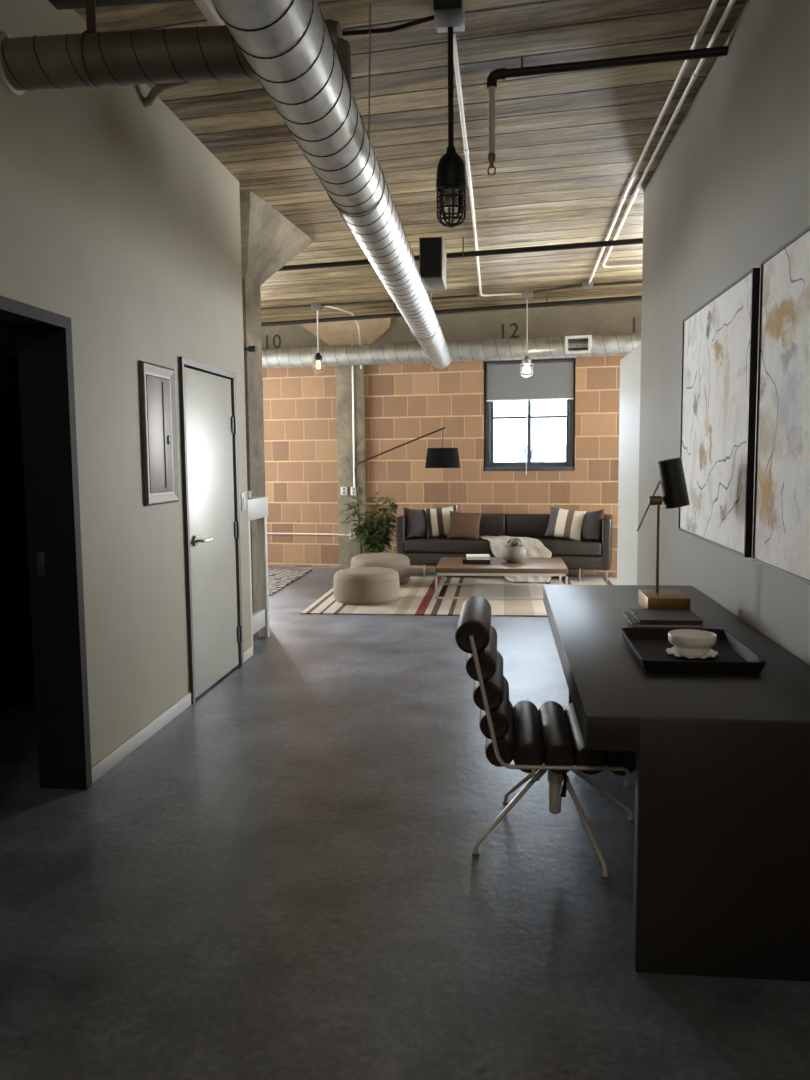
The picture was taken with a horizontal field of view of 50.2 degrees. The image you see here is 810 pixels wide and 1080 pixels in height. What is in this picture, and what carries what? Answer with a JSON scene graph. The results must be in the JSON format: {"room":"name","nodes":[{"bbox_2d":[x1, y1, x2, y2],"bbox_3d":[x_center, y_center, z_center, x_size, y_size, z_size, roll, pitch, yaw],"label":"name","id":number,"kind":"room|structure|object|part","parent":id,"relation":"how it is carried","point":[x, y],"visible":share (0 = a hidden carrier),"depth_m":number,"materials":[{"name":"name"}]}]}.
{"room":"loft apartment","nodes":[
{"label":"loft apartment","id":0,"kind":"room"},
{"bbox_2d":[0,325,17,356],"bbox_3d":[-2.563,-0.182,4.008,0.120,2.600,4.600,0,6,6],"label":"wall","id":1,"kind":"structure","parent":0,"point":[8,336],"depth_m":5.17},
{"bbox_2d":[0,353,34,714],"bbox_3d":[-2.370,-0.034,5.042,0.034,2.097,2.260,0,6,6],"label":"door","id":2,"kind":"structure","parent":1,"relation":"in","point":[17,684],"depth_m":5.16,"materials":[{"name":"black paint"}]},
{"bbox_2d":[0,0,251,766],"bbox_3d":[-1.744,-0.423,1.998,0.170,3.450,8.850,0,6,6],"label":"wall","id":3,"kind":"structure","parent":0,"point":[117,221],"depth_m":4.28,"materials":[{"name":"grey paint"}]},
{"bbox_2d":[0,295,91,789],"bbox_3d":[-1.600,0.126,3.378,0.223,2.090,0.967,0,6,6],"label":"door frame","id":4,"kind":"structure","parent":3,"relation":"in","point":[44,337],"depth_m":3.80,"materials":[{"name":"brown metal"}]},
{"bbox_3d":[-1.606,0.107,3.810,0.037,0.105,0.004,0,6,6],"label":"strike plate","id":5,"kind":"part","parent":4,"relation":"part of","materials":[{"name":"metal"}]},
{"bbox_2d":[91,693,190,783],"bbox_3d":[-1.367,1.020,4.583,0.012,0.075,1.290,0,6,6],"label":"baseboard","id":6,"kind":"structure","parent":3,"relation":"attached to","point":[108,762],"depth_m":4.46,"materials":[{"name":"white paint"}]},
{"bbox_2d":[139,360,178,505],"bbox_3d":[-1.342,-0.576,4.743,0.022,0.756,0.456,0,6,6],"label":"electrical panel","id":7,"kind":"object","parent":3,"relation":"attached to","point":[157,394],"visible":1,"depth_m":4.71,"materials":[{"name":"metal"}]},
{"bbox_3d":[-1.346,-0.576,4.744,0.012,0.624,0.324,0,6,6],"label":"panel door","id":8,"kind":"part","parent":7,"relation":"part of","materials":[{"name":"metal"}]},
{"bbox_2d":[143,81,202,107],"bbox_3d":[-0.965,-2.327,4.391,0.920,0.125,0.067,2,6,20],"label":"curved pipe","id":9,"kind":"object","parent":3,"relation":"attached to","point":[160,88],"visible":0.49,"depth_m":4.49,"materials":[{"name":"metal"}]},
{"bbox_2d":[179,357,243,703],"bbox_3d":[-1.290,-0.088,5.654,0.244,2.072,1.030,0,6,6],"label":"door","id":10,"kind":"structure","parent":3,"relation":"in","point":[208,405],"depth_m":5.55,"materials":[{"name":"grey paint"}]},
{"bbox_3d":[-1.242,0.001,5.312,0.072,0.068,0.164,0,6,6],"label":"lever handle","id":11,"kind":"part","parent":10,"relation":"part of","materials":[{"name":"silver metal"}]},
{"bbox_2d":[241,492,245,510],"bbox_3d":[-1.175,-0.281,6.300,0.012,0.130,0.090,0,6,6],"label":"light switch","id":12,"kind":"object","parent":3,"relation":"attached to","point":[243,504],"visible":1,"depth_m":6.28,"materials":[{"name":"white paint"}]},
{"bbox_2d":[243,645,252,661],"bbox_3d":[-1.166,0.843,6.391,0.012,0.075,0.275,0,6,6],"label":"baseboard","id":13,"kind":"structure","parent":3,"relation":"attached to","point":[248,652],"depth_m":6.40,"materials":[{"name":"white paint"}]},
{"bbox_2d":[0,566,809,1079],"bbox_3d":[0.067,1.065,5.151,14.000,0.150,16.400,0,6,6],"label":"floor","id":14,"kind":"structure","parent":0,"point":[283,880],"depth_m":2.89,"materials":[{"name":"concrete"}]},
{"bbox_2d":[248,496,269,644],"bbox_3d":[-1.436,0.247,6.916,0.570,1.165,0.570,0,6,6],"label":"stand","id":15,"kind":"object","parent":14,"relation":"on","point":[257,505],"visible":0.3,"depth_m":7.07,"materials":[{"name":"paint"}]},
{"bbox_3d":[-1.223,0.343,6.659,0.070,1.020,0.070,0,6,6],"label":"leg","id":16,"kind":"part","parent":15,"relation":"part of","materials":[{"name":"white paint"}]},
{"bbox_3d":[-1.194,0.658,6.929,0.040,0.140,0.410,0,6,6],"label":"rail","id":17,"kind":"part","parent":15,"relation":"part of","materials":[{"name":"white paint"}]},
{"bbox_3d":[-1.170,0.297,7.134,0.070,1.020,0.070,0,6,6],"label":"leg","id":18,"kind":"part","parent":15,"relation":"part of","materials":[{"name":"white paint"}]},
{"bbox_2d":[239,189,312,632],"bbox_3d":[-1.432,-0.947,7.345,0.980,3.460,1.560,1,6,15],"label":"column","id":19,"kind":"structure","parent":14,"relation":"on","point":[269,240],"depth_m":7.18,"materials":[{"name":"concrete"}]},
{"bbox_2d":[268,569,311,595],"bbox_3d":[-2.469,0.491,10.482,2.280,0.015,2.100,0,6,6],"label":"patterned rug","id":20,"kind":"object","parent":14,"relation":"on","point":[278,579],"visible":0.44,"depth_m":10.63,"materials":[{"name":"fabric"}]},
{"bbox_2d":[339,491,397,553],"bbox_3d":[-0.430,-0.083,10.814,0.689,1.056,0.840,1,6,12],"label":"potted palm","id":21,"kind":"object","parent":14,"relation":"on","point":[379,538],"visible":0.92,"depth_m":10.67,"materials":[{"name":"plant"}]},
{"bbox_2d":[354,427,459,553],"bbox_3d":[0.013,-0.474,10.767,1.383,1.835,0.429,1,6,19],"label":"floor lamp","id":22,"kind":"object","parent":14,"relation":"on","point":[442,457],"visible":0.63,"depth_m":10.42,"materials":[{"name":"metal"}]},
{"bbox_3d":[0.460,-1.002,10.560,0.430,0.242,0.430,0,6,6],"label":"lamp shade","id":23,"kind":"part","parent":22,"relation":"part of","materials":[{"name":"black fabric"}]},
{"bbox_2d":[301,577,616,616],"bbox_3d":[0.958,0.578,9.265,3.640,0.012,2.530,0,6,6],"label":"striped rug","id":24,"kind":"object","parent":14,"relation":"on","point":[417,596],"visible":0.36,"depth_m":8.91,"materials":[{"name":"fabric"}]},
{"bbox_2d":[333,567,399,604],"bbox_3d":[-0.395,0.458,8.883,0.683,0.325,0.683,0,6,6],"label":"pouf","id":25,"kind":"object","parent":24,"relation":"on","point":[354,585],"visible":1,"depth_m":8.61,"materials":[{"name":"beige fabric"}]},
{"bbox_2d":[350,553,409,584],"bbox_3d":[-0.288,0.335,10.093,0.703,0.335,0.703,0,6,6],"label":"pouf","id":26,"kind":"object","parent":24,"relation":"on","point":[400,563],"visible":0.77,"depth_m":9.86,"materials":[{"name":"beige fabric"}]},
{"bbox_2d":[435,557,567,599],"bbox_3d":[1.035,0.403,9.325,1.350,0.322,0.980,0,6,6],"label":"coffee table","id":27,"kind":"object","parent":24,"relation":"on","point":[447,566],"visible":0.86,"depth_m":8.91,"materials":[{"name":"brown wood"}]},
{"bbox_3d":[0.324,0.473,8.928,0.024,0.272,0.024,0,6,6],"label":"leg","id":28,"kind":"part","parent":27,"relation":"part of","materials":[{"name":"white paint"}]},
{"bbox_2d":[462,557,490,563],"bbox_3d":[0.771,0.223,9.307,0.296,0.046,0.266,0,6,6],"label":"box","id":29,"kind":"object","parent":27,"relation":"on","point":[465,561],"visible":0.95,"depth_m":9.18,"materials":[{"name":"paint"}]},
{"bbox_3d":[0.771,0.206,9.305,0.296,0.012,0.266,0,6,6],"label":"lid","id":30,"kind":"part","parent":29,"relation":"part of","materials":[{"name":"black paint"}]},
{"bbox_2d":[466,554,489,559],"bbox_3d":[0.787,0.181,9.311,0.244,0.035,0.220,0,6,2],"label":"book","id":31,"kind":"object","parent":29,"relation":"on","point":[468,556],"visible":1,"depth_m":9.21,"materials":[{"name":"paper"}]},
{"bbox_3d":[1.036,0.553,9.340,1.350,0.020,0.980,0,6,6],"label":"rail","id":32,"kind":"part","parent":27,"relation":"part of","materials":[{"name":"white paint"}]},
{"bbox_3d":[1.034,0.307,9.316,1.350,0.026,0.980,0,6,6],"label":"rail","id":33,"kind":"part","parent":27,"relation":"part of","materials":[{"name":"white paint"}]},
{"bbox_2d":[502,545,526,562],"bbox_3d":[1.175,0.152,9.316,0.268,0.178,0.268,0,6,6],"label":"stone bowl","id":34,"kind":"object","parent":27,"relation":"on","point":[509,554],"visible":0.99,"depth_m":9.21,"materials":[{"name":"stone"}]},
{"bbox_2d":[507,537,522,546],"bbox_3d":[1.186,0.041,9.301,0.158,0.152,0.159,4,7,36],"label":"flowers","id":35,"kind":"object","parent":34,"relation":"in","point":[514,541],"visible":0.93,"depth_m":9.27,"materials":[{"name":"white plant"}]},
{"bbox_2d":[396,513,611,581],"bbox_3d":[1.215,0.074,10.587,2.554,0.758,0.710,1,6,15],"label":"sofa","id":36,"kind":"object","parent":14,"relation":"on","point":[591,553],"visible":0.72,"depth_m":10.46,"materials":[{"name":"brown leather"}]},
{"bbox_3d":[0.028,-0.016,10.889,0.102,0.595,0.695,1,6,15],"label":"armrest","id":37,"kind":"part","parent":36,"relation":"part of","materials":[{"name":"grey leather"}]},
{"bbox_2d":[404,507,426,536],"bbox_3d":[0.142,-0.212,10.718,0.431,0.408,0.198,-6,8,-44],"label":"throw pillow","id":38,"kind":"object","parent":36,"relation":"on","point":[416,521],"visible":0.97,"depth_m":10.61,"materials":[{"name":"grey fabric"}]},
{"bbox_2d":[424,505,456,537],"bbox_3d":[0.462,-0.225,10.715,0.453,0.417,0.179,0,6,1],"label":"throw pillow","id":39,"kind":"object","parent":36,"relation":"on","point":[438,520],"visible":0.77,"depth_m":10.66,"materials":[{"name":"fabric"}]},
{"bbox_2d":[405,536,492,553],"bbox_3d":[0.621,0.059,10.646,1.171,0.158,0.525,1,6,15],"label":"seat cushion","id":40,"kind":"object","parent":36,"relation":"on","point":[416,544],"depth_m":10.43,"materials":[{"name":"brown leather"}]},
{"bbox_2d":[447,511,481,539],"bbox_3d":[0.724,-0.174,10.536,0.406,0.361,0.202,1,6,15],"label":"throw pillow","id":41,"kind":"object","parent":36,"relation":"on","point":[462,525],"visible":1,"depth_m":10.48,"materials":[{"name":"fabric"}]},
{"bbox_2d":[446,513,506,535],"bbox_3d":[0.698,-0.192,10.926,1.171,0.285,0.220,1,6,15],"label":"cushion","id":42,"kind":"object","parent":36,"relation":"on","point":[491,524],"depth_m":10.71,"materials":[{"name":"brown leather"}]},
{"bbox_3d":[1.216,0.214,10.601,2.550,0.150,0.680,1,6,15],"label":"seat","id":43,"kind":"part","parent":36,"relation":"part of","materials":[{"name":"brown leather"}]},
{"bbox_2d":[479,535,551,582],"bbox_3d":[1.247,0.220,10.261,0.406,0.501,1.093,-6,7,-42],"label":"throw blanket","id":44,"kind":"object","parent":36,"relation":"on","point":[534,547],"visible":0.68,"depth_m":10.11,"materials":[{"name":"beige fabric"}]},
{"bbox_2d":[506,514,601,538],"bbox_3d":[1.839,-0.173,10.627,1.171,0.285,0.220,1,6,15],"label":"cushion","id":45,"kind":"object","parent":36,"relation":"on","point":[517,525],"depth_m":10.60,"materials":[{"name":"brown leather"}]},
{"bbox_2d":[544,506,586,540],"bbox_3d":[1.915,-0.195,10.324,0.481,0.419,0.185,2,6,23],"label":"throw pillow","id":46,"kind":"object","parent":36,"relation":"on","point":[564,523],"visible":0.99,"depth_m":10.27,"materials":[{"name":"fabric"}]},
{"bbox_2d":[534,538,601,555],"bbox_3d":[1.761,0.077,10.347,1.171,0.158,0.525,1,6,15],"label":"seat cushion","id":47,"kind":"object","parent":36,"relation":"on","point":[557,546],"depth_m":10.05,"materials":[{"name":"brown leather"}]},
{"bbox_2d":[581,509,603,539],"bbox_3d":[2.207,-0.173,10.176,0.196,0.411,0.451,-2,6,-13],"label":"throw pillow","id":48,"kind":"object","parent":36,"relation":"on","point":[592,521],"visible":0.91,"depth_m":10.05,"materials":[{"name":"grey fabric"}]},
{"bbox_3d":[2.399,0.022,10.267,0.102,0.595,0.695,1,6,15],"label":"armrest","id":49,"kind":"part","parent":36,"relation":"part of","materials":[{"name":"brown leather"}]},
{"bbox_2d":[455,596,635,879],"bbox_3d":[0.556,0.707,3.324,0.700,0.904,0.647,0,6,6],"label":"desk chair","id":50,"kind":"object","parent":14,"relation":"on","point":[548,738],"visible":0.9,"depth_m":3.08,"materials":[{"name":"brown leather"}]},
{"bbox_3d":[0.415,1.008,3.279,0.304,0.305,0.198,0,6,6],"label":"leg","id":51,"kind":"part","parent":50,"relation":"part of","materials":[{"name":"silver metal"}]},
{"bbox_3d":[0.501,0.984,3.527,0.022,0.305,0.354,-3,6,-26],"label":"leg","id":52,"kind":"part","parent":50,"relation":"part of","materials":[{"name":"silver metal"}]},
{"bbox_3d":[0.505,0.601,3.027,0.560,0.534,0.015,0,6,6],"label":"rail","id":53,"kind":"part","parent":50,"relation":"part of","materials":[{"name":"silver metal"}]},
{"bbox_3d":[0.595,0.905,3.255,0.027,0.089,0.129,0,6,6],"label":"lever","id":54,"kind":"part","parent":50,"relation":"part of","materials":[{"name":"black paint"}]},
{"bbox_3d":[0.646,1.016,3.183,0.022,0.305,0.354,-2,6,-20],"label":"leg","id":55,"kind":"part","parent":50,"relation":"part of","materials":[{"name":"silver metal"}]},
{"bbox_3d":[0.757,0.991,3.427,0.354,0.305,0.022,-3,6,-22],"label":"leg","id":56,"kind":"part","parent":50,"relation":"part of","materials":[{"name":"silver metal"}]},
{"bbox_2d":[543,585,809,981],"bbox_3d":[1.058,0.747,3.659,0.820,0.750,2.512,0,6,6],"label":"desk","id":57,"kind":"object","parent":14,"relation":"on","point":[722,830],"visible":0.89,"depth_m":2.43,"materials":[{"name":"grey laminate"}]},
{"bbox_3d":[1.264,0.631,4.858,0.673,0.747,0.068,0,6,6],"label":"leg","id":58,"kind":"part","parent":57,"relation":"part of","materials":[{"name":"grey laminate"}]},
{"bbox_2d":[636,457,689,608],"bbox_3d":[1.219,-0.029,4.067,0.243,0.714,0.280,0,6,6],"label":"desk lamp","id":59,"kind":"object","parent":57,"relation":"on","point":[672,480],"visible":0.97,"depth_m":4.04,"materials":[{"name":"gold metal"}]},
{"bbox_3d":[1.157,-0.164,4.104,0.112,0.246,0.009,0,6,4],"label":"tilt rod","id":60,"kind":"part","parent":59,"relation":"part of","materials":[{"name":"brown metal"}]},
{"bbox_3d":[1.266,-0.268,4.079,0.153,0.242,0.116,0,6,6],"label":"lamp shade","id":61,"kind":"part","parent":59,"relation":"part of","materials":[{"name":"black metal"}]},
{"bbox_2d":[623,612,702,627],"bbox_3d":[1.115,0.347,3.794,0.310,0.019,0.285,0,6,6],"label":"notebook","id":62,"kind":"object","parent":57,"relation":"on","point":[627,615],"visible":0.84,"depth_m":3.66,"materials":[{"name":"paper"}]},
{"bbox_2d":[630,609,703,623],"bbox_3d":[1.133,0.332,3.801,0.285,0.019,0.275,0,6,6],"label":"notebook","id":63,"kind":"object","parent":62,"relation":"on","point":[657,616],"visible":1,"depth_m":3.75,"materials":[{"name":"black paint"}]},
{"bbox_2d":[620,628,765,673],"bbox_3d":[1.025,0.398,3.144,0.406,0.045,0.560,0,6,6],"label":"serving tray","id":64,"kind":"object","parent":57,"relation":"on","point":[649,646],"visible":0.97,"depth_m":3.07,"materials":[{"name":"black wood"}]},
{"bbox_2d":[666,647,717,658],"bbox_3d":[1.031,0.407,3.109,0.177,0.018,0.177,0,6,6],"label":"saucer","id":65,"kind":"object","parent":64,"relation":"on","point":[672,651],"visible":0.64,"depth_m":3.08,"materials":[{"name":"white ceramic"}]},
{"bbox_2d":[668,629,716,656],"bbox_3d":[1.030,0.372,3.106,0.166,0.073,0.166,0,6,6],"label":"bowl","id":66,"kind":"object","parent":65,"relation":"on","point":[686,642],"visible":1,"depth_m":3.06,"materials":[{"name":"white ceramic"}]},
{"bbox_3d":[0.996,0.867,2.439,0.673,0.747,0.062,0,6,6],"label":"leg","id":67,"kind":"part","parent":57,"relation":"part of","materials":[{"name":"grey laminate"}]},
{"bbox_2d":[74,0,745,322],"bbox_3d":[0.035,-2.417,4.815,14.000,0.555,16.400,0,6,6],"label":"ceiling","id":68,"kind":"structure","parent":0,"point":[569,146],"depth_m":5.30,"materials":[{"name":"brown wood"}]},
{"bbox_2d":[48,0,194,9],"bbox_3d":[-0.591,-2.215,3.347,1.650,0.163,0.100,0,6,6],"label":"rail","id":69,"kind":"object","parent":68,"relation":"hanging from","point":[58,4],"visible":1,"depth_m":3.44,"materials":[{"name":"metal"}]},
{"bbox_2d":[194,0,224,25],"bbox_3d":[-0.882,-2.177,2.918,0.045,0.149,1.600,0,6,6],"label":"channel","id":70,"kind":"object","parent":68,"relation":"attached to","point":[206,7],"visible":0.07,"depth_m":3.56,"materials":[{"name":"metal"}]},
{"bbox_2d":[261,305,310,309],"bbox_3d":[-1.974,-2.776,10.452,1.779,0.037,0.024,1,6,15],"label":"conduit","id":71,"kind":"object","parent":68,"relation":"attached to","point":[300,306],"visible":0.34,"depth_m":10.30,"materials":[{"name":"metal"}]},
{"bbox_2d":[311,304,323,373],"bbox_3d":[-1.037,-2.391,10.294,0.143,0.806,0.143,0,6,6],"label":"pendant","id":72,"kind":"object","parent":68,"relation":"hanging from","point":[314,307],"visible":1,"depth_m":10.27,"materials":[{"name":"metal"}]},
{"bbox_3d":[-1.037,-2.462,10.287,0.014,0.543,0.014,3,6,29],"label":"stem","id":73,"kind":"part","parent":72,"relation":"part of","materials":[{"name":"metal"}]},
{"bbox_2d":[314,353,322,360],"bbox_3d":[-1.035,-2.189,10.314,0.104,0.095,0.104,0,6,6],"label":"socket","id":74,"kind":"object","parent":72,"relation":"attached to","point":[317,357],"depth_m":10.28,"materials":[{"name":"black paint"}]},
{"bbox_3d":[-1.034,-2.089,10.323,0.060,0.105,0.060,0,6,6],"label":"bulb","id":75,"kind":"part","parent":72,"relation":"part of","materials":[{"name":"glass"}]},
{"bbox_2d":[211,0,451,368],"bbox_3d":[-0.009,-2.014,5.253,0.410,0.940,9.982,0,6,6],"label":"spiral duct","id":76,"kind":"object","parent":68,"relation":"hanging from","point":[288,45],"visible":1,"depth_m":3.07,"materials":[{"name":"metal"}]},
{"bbox_2d":[0,0,351,94],"bbox_3d":[-0.874,-1.948,3.226,1.352,0.665,0.215,0,6,6],"label":"duct","id":77,"kind":"object","parent":76,"relation":"attached to","point":[90,58],"visible":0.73,"depth_m":3.20,"materials":[{"name":"metal"}]},
{"bbox_3d":[-0.223,-1.900,3.832,0.266,0.890,0.005,0,6,6],"label":"hanger rod","id":78,"kind":"part","parent":76,"relation":"part of","materials":[{"name":"metal"}]},
{"bbox_3d":[0.173,-2.237,7.748,0.266,0.874,0.005,0,6,6],"label":"hanger rod","id":79,"kind":"part","parent":76,"relation":"part of","materials":[{"name":"metal"}]},
{"bbox_2d":[324,306,361,368],"bbox_3d":[-0.724,-2.482,10.631,0.096,0.674,0.876,2,6,26],"label":"conduit","id":80,"kind":"object","parent":68,"relation":"attached to","point":[324,306],"visible":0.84,"depth_m":10.75,"materials":[{"name":"metal"}]},
{"bbox_2d":[342,15,434,35],"bbox_3d":[-0.083,-2.325,3.929,0.472,0.040,0.023,1,6,19],"label":"conduit","id":81,"kind":"object","parent":68,"relation":"attached to","point":[429,18],"visible":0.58,"depth_m":3.92,"materials":[{"name":"black metal"}]},
{"bbox_2d":[322,295,476,305],"bbox_3d":[-0.081,-2.760,9.967,1.846,0.037,0.024,1,6,14],"label":"conduit","id":82,"kind":"object","parent":68,"relation":"attached to","point":[463,296],"visible":0.69,"depth_m":10.01,"materials":[{"name":"metal"}]},
{"bbox_2d":[433,0,466,227],"bbox_3d":[0.198,-1.879,3.813,0.140,0.935,0.290,0,6,6],"label":"pendant","id":83,"kind":"object","parent":68,"relation":"hanging from","point":[449,15],"visible":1,"depth_m":3.86,"materials":[{"name":"black paint"}]},
{"bbox_3d":[0.205,-2.014,3.875,0.025,0.560,0.024,0,6,6],"label":"stem","id":84,"kind":"part","parent":83,"relation":"part of","materials":[{"name":"black metal"}]},
{"bbox_2d":[441,188,460,219],"bbox_3d":[0.209,-1.523,3.922,0.096,0.141,0.096,0,6,6],"label":"glass jar","id":85,"kind":"object","parent":83,"relation":"on","point":[451,200],"depth_m":3.90,"materials":[{"name":"glass"}]},
{"bbox_3d":[0.209,-1.551,3.920,0.064,0.086,0.064,0,6,6],"label":"bulb","id":86,"kind":"part","parent":83,"relation":"part of","materials":[{"name":"clear glass"}]},
{"bbox_2d":[261,295,641,326],"bbox_3d":[0.620,-2.693,10.080,8.699,0.242,0.067,1,6,15],"label":"pipe","id":87,"kind":"object","parent":68,"relation":"hanging from","point":[639,297],"visible":0.54,"depth_m":10.02,"materials":[{"name":"black metal"}]},
{"bbox_2d":[278,237,642,270],"bbox_3d":[0.353,-2.593,7.679,8.331,0.206,0.066,1,6,16],"label":"pipe","id":88,"kind":"object","parent":68,"relation":"hanging from","point":[462,254],"visible":0.27,"depth_m":7.52,"materials":[{"name":"black metal"}]},
{"bbox_2d":[453,32,521,295],"bbox_3d":[0.764,-2.551,6.842,0.482,0.181,5.797,0,6,6],"label":"conduit","id":89,"kind":"object","parent":68,"relation":"attached to","point":[455,52],"visible":0.9,"depth_m":5.51,"materials":[{"name":"metal"}]},
{"bbox_2d":[521,291,532,377],"bbox_3d":[1.369,-2.302,9.712,0.143,0.946,0.143,0,6,6],"label":"pendant","id":90,"kind":"object","parent":68,"relation":"hanging from","point":[526,361],"visible":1,"depth_m":9.70,"materials":[{"name":"metal"}]},
{"bbox_2d":[522,356,530,362],"bbox_3d":[1.371,-2.030,9.738,0.104,0.095,0.104,0,6,6],"label":"socket","id":91,"kind":"object","parent":90,"relation":"attached to","point":[526,359],"depth_m":9.70,"materials":[{"name":"metal"}]},
{"bbox_3d":[1.368,-2.373,9.705,0.014,0.684,0.014,3,6,29],"label":"stem","id":92,"kind":"part","parent":90,"relation":"part of","materials":[{"name":"metal"}]},
{"bbox_3d":[1.372,-1.930,9.748,0.090,0.105,0.090,0,6,6],"label":"bulb","id":93,"kind":"part","parent":90,"relation":"part of","materials":[{"name":"glass"}]},
{"bbox_2d":[533,284,581,292],"bbox_3d":[1.661,-2.740,9.434,0.564,0.036,0.024,3,6,31],"label":"conduit","id":94,"kind":"object","parent":68,"relation":"attached to","point":[580,285],"visible":1,"depth_m":9.42,"materials":[{"name":"metal"}]},
{"bbox_2d":[583,281,592,288],"bbox_3d":[1.956,-2.724,9.242,0.106,0.059,0.106,1,6,15],"label":"junction box","id":95,"kind":"object","parent":68,"relation":"attached to","point":[586,285],"visible":1,"depth_m":9.20,"materials":[{"name":"metal"}]},
{"bbox_2d":[486,46,727,176],"bbox_3d":[0.981,-2.117,4.243,1.165,0.558,0.053,1,6,12],"label":"pipe","id":96,"kind":"object","parent":68,"relation":"hanging from","point":[496,75],"visible":0.99,"depth_m":4.24,"materials":[{"name":"black metal"}]},
{"bbox_2d":[593,281,641,285],"bbox_3d":[2.468,-2.730,9.164,0.933,0.031,0.024,1,6,14],"label":"conduit","id":97,"kind":"object","parent":68,"relation":"attached to","point":[632,282],"visible":0.5,"depth_m":9.21,"materials":[{"name":"metal"}]},
{"bbox_2d":[588,0,718,283],"bbox_3d":[1.555,-2.451,5.628,0.039,0.160,7.151,0,6,6],"label":"conduit","id":98,"kind":"object","parent":68,"relation":"attached to","point":[699,34],"visible":0.81,"depth_m":4.97,"materials":[{"name":"metal"}]},
{"bbox_2d":[602,0,735,267],"bbox_3d":[1.936,-2.435,5.270,0.725,0.130,6.522,0,6,6],"label":"conduit","id":99,"kind":"object","parent":68,"relation":"attached to","point":[731,3],"visible":0.8,"depth_m":5.06,"materials":[{"name":"metal"}]},
{"bbox_2d":[262,356,624,574],"bbox_3d":[0.767,-1.355,11.156,10.200,3.500,0.320,1,6,15],"label":"wall","id":100,"kind":"structure","parent":0,"point":[404,403],"depth_m":11.17,"materials":[{"name":"brick"}]},
{"bbox_2d":[267,533,348,535],"bbox_3d":[-1.879,-0.091,11.789,2.401,0.020,0.070,1,6,16],"label":"conduit","id":101,"kind":"object","parent":100,"relation":"attached to","point":[267,533],"visible":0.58,"depth_m":11.62,"materials":[{"name":"metal"}]},
{"bbox_2d":[302,318,390,568],"bbox_3d":[-0.746,-1.249,11.349,1.220,3.280,0.100,1,6,15],"label":"column","id":102,"kind":"structure","parent":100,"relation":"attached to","point":[337,332],"depth_m":11.30,"materials":[{"name":"concrete"}]},
{"bbox_2d":[341,487,347,494],"bbox_3d":[-0.798,-0.646,11.386,0.090,0.110,0.048,1,6,15],"label":"outlet box","id":103,"kind":"object","parent":102,"relation":"attached to","point":[344,490],"visible":1,"depth_m":11.37,"materials":[{"name":"white paint"}]},
{"bbox_2d":[349,531,355,538],"bbox_3d":[-0.691,-0.065,11.415,0.090,0.110,0.048,1,6,15],"label":"outlet box","id":104,"kind":"object","parent":102,"relation":"attached to","point":[351,537],"visible":0.59,"depth_m":11.39,"materials":[{"name":"white paint"}]},
{"bbox_2d":[351,344,354,486],"bbox_3d":[-0.673,-1.611,11.268,0.024,1.865,0.023,0,6,6],"label":"conduit","id":105,"kind":"object","parent":102,"relation":"attached to","point":[351,344],"visible":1,"depth_m":11.27,"materials":[{"name":"metal"}]},
{"bbox_2d":[351,487,357,494],"bbox_3d":[-0.667,-0.644,11.352,0.090,0.110,0.048,1,6,15],"label":"outlet box","id":106,"kind":"object","parent":102,"relation":"attached to","point":[353,489],"visible":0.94,"depth_m":11.33,"materials":[{"name":"white paint"}]},
{"bbox_2d":[262,333,640,368],"bbox_3d":[0.647,-2.280,10.447,9.504,0.258,0.279,1,6,15],"label":"duct","id":107,"kind":"object","parent":100,"relation":"attached to","point":[615,344],"visible":0.46,"depth_m":10.33,"materials":[{"name":"metal"}]},
{"bbox_2d":[565,335,590,354],"bbox_3d":[2.007,-2.256,10.015,0.311,0.200,0.177,0,6,6],"label":"air register","id":108,"kind":"object","parent":107,"relation":"attached to","point":[574,345],"depth_m":9.97,"materials":[{"name":"white metal"}]},
{"bbox_2d":[261,303,641,348],"bbox_3d":[0.706,-2.680,10.843,10.200,0.600,0.066,1,6,15],"label":"beam","id":109,"kind":"structure","parent":100,"relation":"attached to","point":[620,318],"depth_m":10.66,"materials":[{"name":"concrete"}]},
{"bbox_2d":[484,359,575,470],"bbox_3d":[1.560,-1.557,10.854,1.143,1.375,0.160,1,6,15],"label":"window","id":110,"kind":"structure","parent":100,"relation":"in","point":[489,464],"depth_m":10.89,"materials":[{"name":"metal"}]},
{"bbox_3d":[1.557,-0.894,10.884,1.131,0.049,0.089,1,6,15],"label":"sill","id":111,"kind":"part","parent":110,"relation":"part of","materials":[{"name":"metal"}]},
{"bbox_2d":[486,358,574,474],"bbox_3d":[1.550,-1.523,10.782,1.090,1.422,0.076,1,6,15],"label":"roller shade","id":112,"kind":"object","parent":110,"relation":"attached to","point":[551,379],"visible":0.91,"depth_m":10.75,"materials":[{"name":"grey fabric"}]},
{"bbox_3d":[1.520,-1.277,10.801,0.011,0.930,0.051,1,6,18],"label":"pull cord","id":113,"kind":"part","parent":112,"relation":"part of","materials":[{"name":"plastic"}]},
{"bbox_2d":[617,0,809,665],"bbox_3d":[1.424,-0.506,2.557,0.140,3.450,10.670,0,6,6],"label":"wall","id":114,"kind":"structure","parent":0,"point":[730,187],"depth_m":4.31,"materials":[{"name":"grey paint"}]},
{"bbox_2d":[678,268,759,557],"bbox_3d":[1.529,-0.590,4.301,0.033,1.200,1.390,0,6,6],"label":"abstract painting","id":115,"kind":"object","parent":114,"relation":"attached to","point":[720,338],"visible":0.88,"depth_m":4.05,"materials":[{"name":"white paint"}]},
{"bbox_2d":[752,225,809,584],"bbox_3d":[1.365,-0.446,2.822,0.033,1.200,1.390,0,6,6],"label":"abstract painting","id":116,"kind":"object","parent":114,"relation":"attached to","point":[781,499],"visible":1,"depth_m":3.17,"materials":[{"name":"white fabric"}]},
{"label":"outside","id":117,"kind":"structure","parent":0,"visible":0},
{"bbox_2d":[494,415,565,461],"bbox_3d":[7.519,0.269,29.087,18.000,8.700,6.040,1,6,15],"label":"window pane","id":118,"kind":"object","parent":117,"point":[548,435],"visible":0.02,"depth_m":26.60,"materials":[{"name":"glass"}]}
]}

